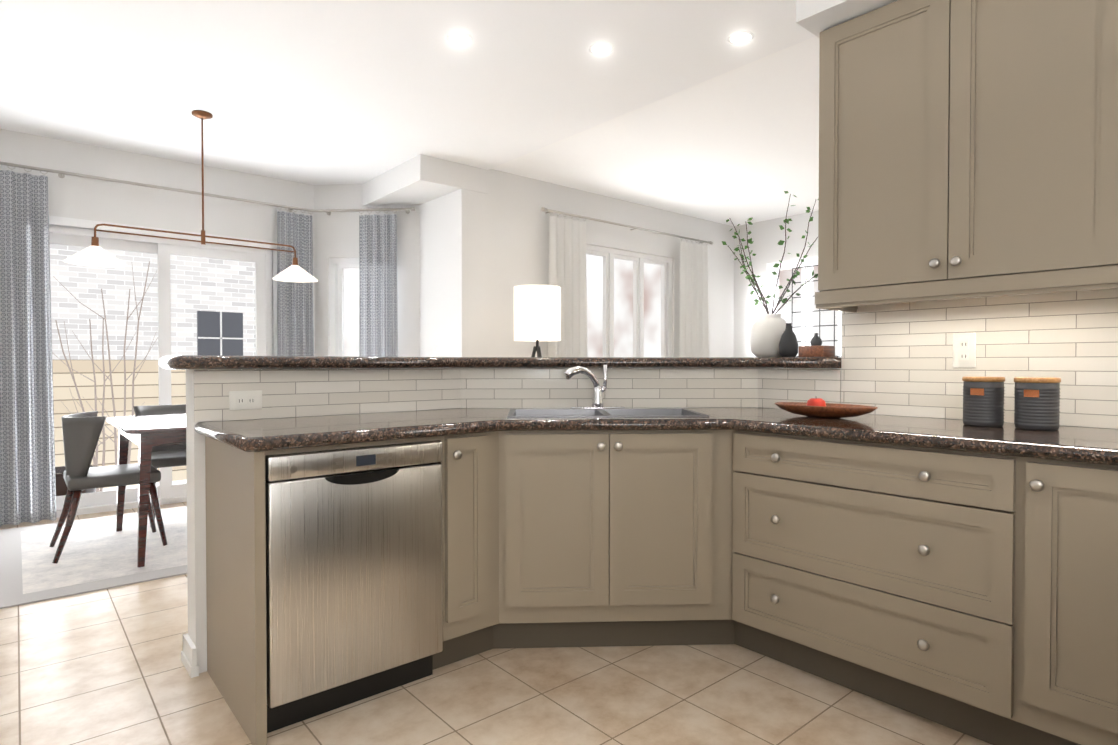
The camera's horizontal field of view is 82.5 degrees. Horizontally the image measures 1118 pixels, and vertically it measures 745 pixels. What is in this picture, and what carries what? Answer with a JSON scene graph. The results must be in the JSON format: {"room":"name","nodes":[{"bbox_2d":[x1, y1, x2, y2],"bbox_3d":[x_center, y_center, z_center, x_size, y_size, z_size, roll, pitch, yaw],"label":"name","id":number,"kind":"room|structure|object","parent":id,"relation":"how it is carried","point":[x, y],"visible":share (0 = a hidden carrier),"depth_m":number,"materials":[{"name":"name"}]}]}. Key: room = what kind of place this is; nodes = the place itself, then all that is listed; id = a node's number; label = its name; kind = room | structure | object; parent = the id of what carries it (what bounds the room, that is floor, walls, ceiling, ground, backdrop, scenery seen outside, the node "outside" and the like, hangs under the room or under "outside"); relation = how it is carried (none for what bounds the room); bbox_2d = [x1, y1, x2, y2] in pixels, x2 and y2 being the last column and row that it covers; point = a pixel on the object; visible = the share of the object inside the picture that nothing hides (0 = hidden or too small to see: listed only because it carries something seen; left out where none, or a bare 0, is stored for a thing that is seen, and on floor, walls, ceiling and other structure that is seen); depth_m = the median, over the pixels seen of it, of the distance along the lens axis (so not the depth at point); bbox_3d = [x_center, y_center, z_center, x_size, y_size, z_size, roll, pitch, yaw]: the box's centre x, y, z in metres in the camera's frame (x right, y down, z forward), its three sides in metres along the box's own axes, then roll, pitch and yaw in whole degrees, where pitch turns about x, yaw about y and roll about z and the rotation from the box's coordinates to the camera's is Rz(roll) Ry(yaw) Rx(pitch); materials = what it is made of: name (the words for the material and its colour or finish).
{"room":"kitchen","nodes":[
{"label":"kitchen","id":0,"kind":"room"},
{"bbox_2d":[0,129,314,355],"bbox_3d":[-3.248,-0.320,5.036,2.560,2.740,0.160,-1,1,-40],"label":"wall","id":1,"kind":"structure","parent":0,"point":[75,197],"depth_m":4.98,"materials":[{"name":"white paint"}]},
{"bbox_2d":[49,215,276,517],"bbox_3d":[-3.222,-0.040,5.040,1.920,2.180,0.155,-1,1,-40],"label":"door frame","id":2,"kind":"structure","parent":1,"relation":"attached to","point":[74,232],"depth_m":5.08,"materials":[{"name":"white plastic"}]},
{"bbox_2d":[0,161,414,526],"bbox_3d":[-2.776,-0.204,4.833,3.364,2.484,0.761,-1,1,-40],"label":"curtains","id":3,"kind":"object","parent":1,"relation":"attached to","point":[27,472],"visible":0.79,"depth_m":4.48,"materials":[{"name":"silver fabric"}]},
{"bbox_2d":[314,184,419,356],"bbox_3d":[-1.729,-0.332,5.846,0.976,2.740,0.160,0,1,5],"label":"wall","id":4,"kind":"structure","parent":0,"point":[336,234],"depth_m":5.76,"materials":[{"name":"white paint"}]},
{"bbox_2d":[329,258,358,355],"bbox_3d":[-1.793,-0.462,5.823,0.620,1.160,0.132,0,1,5],"label":"nook window","id":5,"kind":"structure","parent":4,"relation":"in","point":[337,266],"depth_m":5.83,"materials":[{"name":"white plastic"}]},
{"bbox_2d":[0,0,814,184],"bbox_3d":[-0.732,-1.716,2.061,4.460,0.140,8.200,-1,1,-40],"label":"ceiling","id":6,"kind":"structure","parent":0,"point":[320,92],"depth_m":3.53,"materials":[{"name":"white paint"}]},
{"bbox_2d":[63,110,317,281],"bbox_3d":[-2.308,-1.164,4.143,1.454,1.024,0.304,-1,1,-40],"label":"linear pendant light","id":7,"kind":"object","parent":6,"relation":"hanging from","point":[94,254],"visible":1,"depth_m":4.08,"materials":[{"name":"brown metal"}]},
{"bbox_2d":[362,154,487,205],"bbox_3d":[-1.285,-1.599,5.665,0.630,0.199,1.400,-1,1,-40],"label":"bulkhead","id":8,"kind":"object","parent":6,"relation":"attached to","point":[419,179],"visible":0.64,"depth_m":5.22,"materials":[{"name":"white paint"}]},
{"bbox_2d":[447,32,471,44],"bbox_3d":[-0.494,-1.660,3.171,0.123,0.004,0.123,1,1,44],"label":"recessed light","id":9,"kind":"object","parent":6,"relation":"in","point":[458,38],"depth_m":3.17,"materials":[{"name":"white"}]},
{"bbox_2d":[589,43,612,54],"bbox_3d":[0.217,-1.661,3.277,0.123,0.004,0.123,1,1,41],"label":"recessed light","id":10,"kind":"object","parent":6,"relation":"in","point":[598,48],"depth_m":3.28,"materials":[{"name":"white"}]},
{"bbox_2d":[728,31,753,44],"bbox_3d":[0.903,-1.660,3.166,0.123,0.004,0.123,1,1,41],"label":"recessed light","id":11,"kind":"object","parent":6,"relation":"in","point":[736,38],"depth_m":3.16,"materials":[{"name":"white"}]},
{"bbox_2d":[796,0,896,37],"bbox_3d":[2.042,-1.468,1.406,0.469,0.335,3.000,-1,1,-40],"label":"soffit","id":12,"kind":"structure","parent":6,"relation":"attached to","point":[815,17],"depth_m":2.35,"materials":[{"name":"white paint"}]},
{"bbox_2d":[0,502,991,744],"bbox_3d":[0.806,1.104,3.414,8.500,0.060,8.200,-1,1,-40],"label":"floor","id":13,"kind":"structure","parent":0,"point":[103,667],"depth_m":2.14,"materials":[{"name":"tile"}]},
{"bbox_2d":[0,506,186,608],"bbox_3d":[-2.373,1.057,4.252,2.150,0.008,1.800,-1,1,-40],"label":"dining rug","id":14,"kind":"object","parent":13,"relation":"on","point":[98,553],"visible":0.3,"depth_m":3.66,"materials":[{"name":"fabric"}]},
{"bbox_2d":[50,411,166,563],"bbox_3d":[-2.736,0.653,3.871,0.553,0.811,0.536,-1,1,-40],"label":"chair","id":15,"kind":"object","parent":14,"relation":"on","point":[81,433],"visible":0.92,"depth_m":3.66,"materials":[{"name":"grey leather"}]},
{"bbox_2d":[106,414,185,566],"bbox_3d":[-2.279,0.675,4.129,0.980,0.754,1.100,-1,1,-40],"label":"dining table","id":16,"kind":"object","parent":14,"relation":"on","point":[146,433],"visible":0.38,"depth_m":3.56,"materials":[{"name":"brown wood"}]},
{"bbox_2d":[133,404,185,526],"bbox_3d":[-2.773,0.641,4.647,0.536,0.811,0.553,-1,1,-40],"label":"chair","id":17,"kind":"object","parent":14,"relation":"on","point":[168,456],"visible":0.17,"depth_m":4.63,"materials":[{"name":"grey leather"}]},
{"bbox_2d":[265,440,442,732],"bbox_3d":[-0.820,0.666,2.284,0.584,0.850,0.591,-1,1,-40],"label":"dishwasher","id":18,"kind":"object","parent":13,"relation":"on","point":[353,575],"visible":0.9,"depth_m":2.04,"materials":[{"name":"metal"}]},
{"bbox_2d":[369,432,492,669],"bbox_3d":[-0.531,0.653,2.554,0.170,0.868,0.620,-1,1,-40],"label":"base cabinet","id":19,"kind":"object","parent":13,"relation":"on","point":[467,459],"depth_m":2.33,"materials":[{"name":"beige paint"}]},
{"bbox_2d":[419,189,487,356],"bbox_3d":[-1.016,-0.229,5.653,0.258,2.539,0.998,-1,1,-40],"label":"column","id":20,"kind":"structure","parent":13,"relation":"on","point":[453,274],"depth_m":5.32,"materials":[{"name":"white paint"}]},
{"bbox_2d":[433,346,436,356],"bbox_3d":[-1.074,-0.167,5.518,0.008,0.120,0.070,-1,1,-40],"label":"switch plate","id":21,"kind":"object","parent":20,"relation":"attached to","point":[434,351],"visible":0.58,"depth_m":5.51,"materials":[{"name":"white plastic"}]},
{"bbox_2d":[186,368,834,672],"bbox_3d":[-0.037,0.536,2.628,2.370,1.100,1.430,-1,1,-40],"label":"wall","id":22,"kind":"structure","parent":13,"relation":"on","point":[196,536],"depth_m":2.32,"materials":[{"name":"white paint"}]},
{"bbox_2d":[181,633,198,677],"bbox_3d":[-0.923,1.035,2.728,1.180,0.100,0.180,-1,1,-40],"label":"baseboard","id":23,"kind":"structure","parent":22,"relation":"attached to","point":[189,657],"depth_m":2.32,"materials":[{"name":"white wood"}]},
{"bbox_2d":[159,355,840,369],"bbox_3d":[-0.053,-0.042,2.708,2.588,0.050,1.581,-1,1,-40],"label":"raised bar","id":24,"kind":"object","parent":22,"relation":"on","point":[191,362],"visible":0.88,"depth_m":2.85,"materials":[{"name":"stone"}]},
{"bbox_2d":[722,191,818,356],"bbox_3d":[1.080,-0.455,3.089,0.287,0.762,0.733,-1,1,-40],"label":"vase","id":25,"kind":"object","parent":24,"relation":"on","point":[767,330],"visible":0.96,"depth_m":3.09,"materials":[{"name":"white"}]},
{"bbox_2d":[779,323,797,356],"bbox_3d":[1.075,-0.151,2.987,0.086,0.158,0.086,-1,1,-40],"label":"bottle vase","id":26,"kind":"object","parent":24,"relation":"on","point":[788,344],"visible":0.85,"depth_m":2.96,"materials":[{"name":"grey ceramic"}]},
{"bbox_2d":[798,333,834,356],"bbox_3d":[1.175,-0.125,2.908,0.110,0.108,0.120,-1,1,-40],"label":"decorative box","id":27,"kind":"object","parent":24,"relation":"on","point":[815,349],"visible":0.92,"depth_m":2.88,"materials":[{"name":"brown wood"}]},
{"bbox_2d":[810,333,821,345],"bbox_3d":[1.171,-0.150,2.904,0.052,0.058,0.052,-1,1,-40],"label":"vase","id":28,"kind":"object","parent":27,"relation":"on","point":[816,340],"depth_m":2.89,"materials":[{"name":"grey ceramic"}]},
{"bbox_2d":[792,265,841,356],"bbox_3d":[1.220,-0.288,2.984,0.060,0.432,0.288,-1,1,-40],"label":"grid panel","id":29,"kind":"object","parent":24,"relation":"on","point":[805,326],"visible":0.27,"depth_m":3.03,"materials":[{"name":"black metal"}]},
{"bbox_2d":[514,285,560,356],"bbox_3d":[-0.125,0.179,5.162,0.593,1.743,0.531,-1,1,-40],"label":"tripod floor lamp","id":30,"kind":"object","parent":13,"relation":"on","point":[537,313],"visible":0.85,"depth_m":5.04,"materials":[{"name":"white fabric"}]},
{"bbox_2d":[729,430,1012,744],"bbox_3d":[1.225,0.658,2.271,0.630,0.868,0.983,-1,1,-40],"label":"base cabinet","id":31,"kind":"object","parent":13,"relation":"on","point":[971,594],"depth_m":2.04,"materials":[{"name":"beige paint"}]},
{"bbox_2d":[194,365,729,451],"bbox_3d":[-0.334,0.174,2.348,1.560,0.402,1.177,-1,1,-40],"label":"countertop","id":32,"kind":"structure","parent":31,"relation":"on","point":[250,435],"depth_m":2.39,"materials":[{"name":"stone"}]},
{"bbox_2d":[564,365,624,408],"bbox_3d":[0.152,0.067,2.918,0.298,0.205,0.194,-1,1,-40],"label":"faucet","id":33,"kind":"object","parent":32,"relation":"on","point":[597,403],"depth_m":2.92,"materials":[{"name":"silver metal"}]},
{"bbox_2d":[730,407,1117,465],"bbox_3d":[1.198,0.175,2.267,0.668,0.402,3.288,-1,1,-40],"label":"countertop","id":34,"kind":"structure","parent":31,"relation":"on","point":[1092,445],"depth_m":1.99,"materials":[{"name":"stone"}]},
{"bbox_2d":[774,398,877,417],"bbox_3d":[1.040,0.135,2.508,0.205,0.082,0.410,-1,1,-40],"label":"bowl","id":35,"kind":"object","parent":34,"relation":"on","point":[816,407],"visible":1,"depth_m":2.46,"materials":[{"name":"brown wood"}]},
{"bbox_2d":[962,376,1004,426],"bbox_3d":[1.449,0.097,2.180,0.124,0.166,0.123,-1,1,-40],"label":"canister","id":36,"kind":"object","parent":34,"relation":"on","point":[983,401],"visible":1,"depth_m":2.13,"materials":[{"name":"grey metal"}]},
{"bbox_2d":[1014,377,1060,429],"bbox_3d":[1.547,0.099,2.066,0.124,0.166,0.123,-1,1,-40],"label":"canister","id":37,"kind":"object","parent":34,"relation":"on","point":[1036,403],"visible":1,"depth_m":2.02,"materials":[{"name":"grey metal"}]},
{"bbox_2d":[1009,456,1117,744],"bbox_3d":[1.649,0.665,1.773,0.630,0.868,0.469,-1,1,-40],"label":"base cabinet","id":38,"kind":"object","parent":13,"relation":"on","point":[1063,519],"depth_m":1.68,"materials":[{"name":"beige paint"}]},
{"bbox_2d":[488,169,733,356],"bbox_3d":[0.744,-0.382,6.794,3.900,2.810,0.160,-1,1,-40],"label":"wall","id":39,"kind":"structure","parent":0,"point":[518,236],"depth_m":6.13,"materials":[{"name":"white paint"}]},
{"bbox_2d":[541,207,712,356],"bbox_3d":[0.799,-0.250,6.639,2.540,2.521,0.146,-1,1,-40],"label":"curtains","id":40,"kind":"object","parent":39,"relation":"attached to","point":[567,273],"visible":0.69,"depth_m":6.11,"materials":[{"name":"white fabric"}]},
{"bbox_2d":[586,244,671,356],"bbox_3d":[0.696,-0.585,6.716,1.490,1.380,0.132,-1,1,-40],"label":"room window","id":41,"kind":"structure","parent":39,"relation":"in","point":[610,255],"depth_m":6.84,"materials":[{"name":"white plastic"}]},
{"bbox_2d":[492,36,819,225],"bbox_3d":[2.925,-1.784,4.322,4.040,0.070,6.900,-1,1,-40],"label":"ceiling","id":42,"kind":"structure","parent":0,"point":[739,145],"depth_m":5.08,"materials":[{"name":"white paint"}]},
{"bbox_2d":[733,210,818,356],"bbox_3d":[4.279,-0.362,5.530,0.160,2.810,6.350,-1,1,-40],"label":"wall","id":43,"kind":"structure","parent":0,"point":[766,236],"depth_m":7.60,"materials":[{"name":"white paint"}]},
{"bbox_2d":[768,257,841,368],"bbox_3d":[2.800,-0.593,7.222,0.132,1.380,0.970,-1,1,-40],"label":"room window","id":44,"kind":"structure","parent":43,"relation":"in","point":[785,265],"depth_m":7.21,"materials":[{"name":"white plastic"}]},
{"bbox_3d":[2.326,-0.270,1.693,0.310,2.740,3.040,-1,1,-40],"label":"wall","id":45,"kind":"structure","parent":0,"visible":0},
{"bbox_2d":[194,288,1117,428],"bbox_3d":[0.604,-0.056,1.759,2.229,0.485,3.289,-1,1,-40],"label":"tile backsplash","id":46,"kind":"structure","parent":45,"relation":"attached to","point":[896,359],"depth_m":2.55,"materials":[{"name":"white tile"}]},
{"bbox_2d":[229,390,261,409],"bbox_3d":[-1.175,0.104,2.393,0.115,0.070,0.006,-1,1,-40],"label":"electrical outlet plate","id":47,"kind":"object","parent":46,"relation":"attached to","point":[238,400],"depth_m":2.39,"materials":[{"name":"white plastic"}]},
{"bbox_2d":[953,333,975,367],"bbox_3d":[1.517,-0.083,2.388,0.006,0.129,0.076,-1,1,-40],"label":"electrical outlet plate","id":48,"kind":"object","parent":46,"relation":"attached to","point":[964,350],"depth_m":2.39,"materials":[{"name":"white plastic"}]},
{"bbox_2d":[815,0,1114,299],"bbox_3d":[1.447,-0.808,2.206,0.351,1.000,0.966,-1,1,-40],"label":"upper cabinet","id":49,"kind":"object","parent":45,"relation":"attached to","point":[968,148],"depth_m":2.10,"materials":[{"name":"beige paint"}]},
{"bbox_2d":[1091,0,1117,283],"bbox_3d":[1.993,-0.798,1.565,0.351,1.000,0.966,-1,1,-40],"label":"upper cabinet","id":50,"kind":"object","parent":45,"relation":"attached to","point":[1104,121],"depth_m":1.81,"materials":[{"name":"beige paint"}]},
{"label":"outside","id":51,"kind":"structure","parent":0,"visible":0},
{"bbox_2d":[99,480,186,490],"bbox_3d":[-5.101,1.285,6.726,17.000,0.080,4.700,-1,1,-40],"label":"snow","id":52,"kind":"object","parent":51,"point":[136,486],"depth_m":6.95,"materials":[{"name":"white snow"}]},
{"bbox_2d":[55,465,98,495],"bbox_3d":[-3.914,1.020,5.066,0.450,0.500,0.450,-1,1,-40],"label":"planter pot","id":53,"kind":"object","parent":52,"relation":"on","point":[61,488],"visible":0.21,"depth_m":4.90,"materials":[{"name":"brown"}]},
{"bbox_2d":[52,261,157,491],"bbox_3d":[-4.331,0.095,6.064,0.956,2.383,0.365,-1,1,-44],"label":"shrub","id":54,"kind":"object","parent":52,"relation":"on","point":[95,458],"visible":0.67,"depth_m":6.14,"materials":[{"name":"beige plant"}]},
{"bbox_2d":[52,360,222,488],"bbox_3d":[-5.056,0.586,6.662,17.000,1.680,0.160,-1,1,-40],"label":"fence","id":55,"kind":"object","parent":52,"relation":"on","point":[146,388],"depth_m":6.87,"materials":[{"name":"beige wood"}]},
{"bbox_2d":[50,244,255,359],"bbox_3d":[-6.663,-2.252,8.506,17.000,7.500,0.285,-1,1,-40],"label":"brick house","id":56,"kind":"structure","parent":52,"relation":"on","point":[212,307],"depth_m":9.12,"materials":[{"name":"white brick"}]},
{"bbox_2d":[344,254,837,368],"bbox_3d":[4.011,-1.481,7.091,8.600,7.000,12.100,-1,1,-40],"label":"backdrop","id":57,"kind":"structure","parent":51,"point":[623,308],"depth_m":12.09,"materials":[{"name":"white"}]}
]}

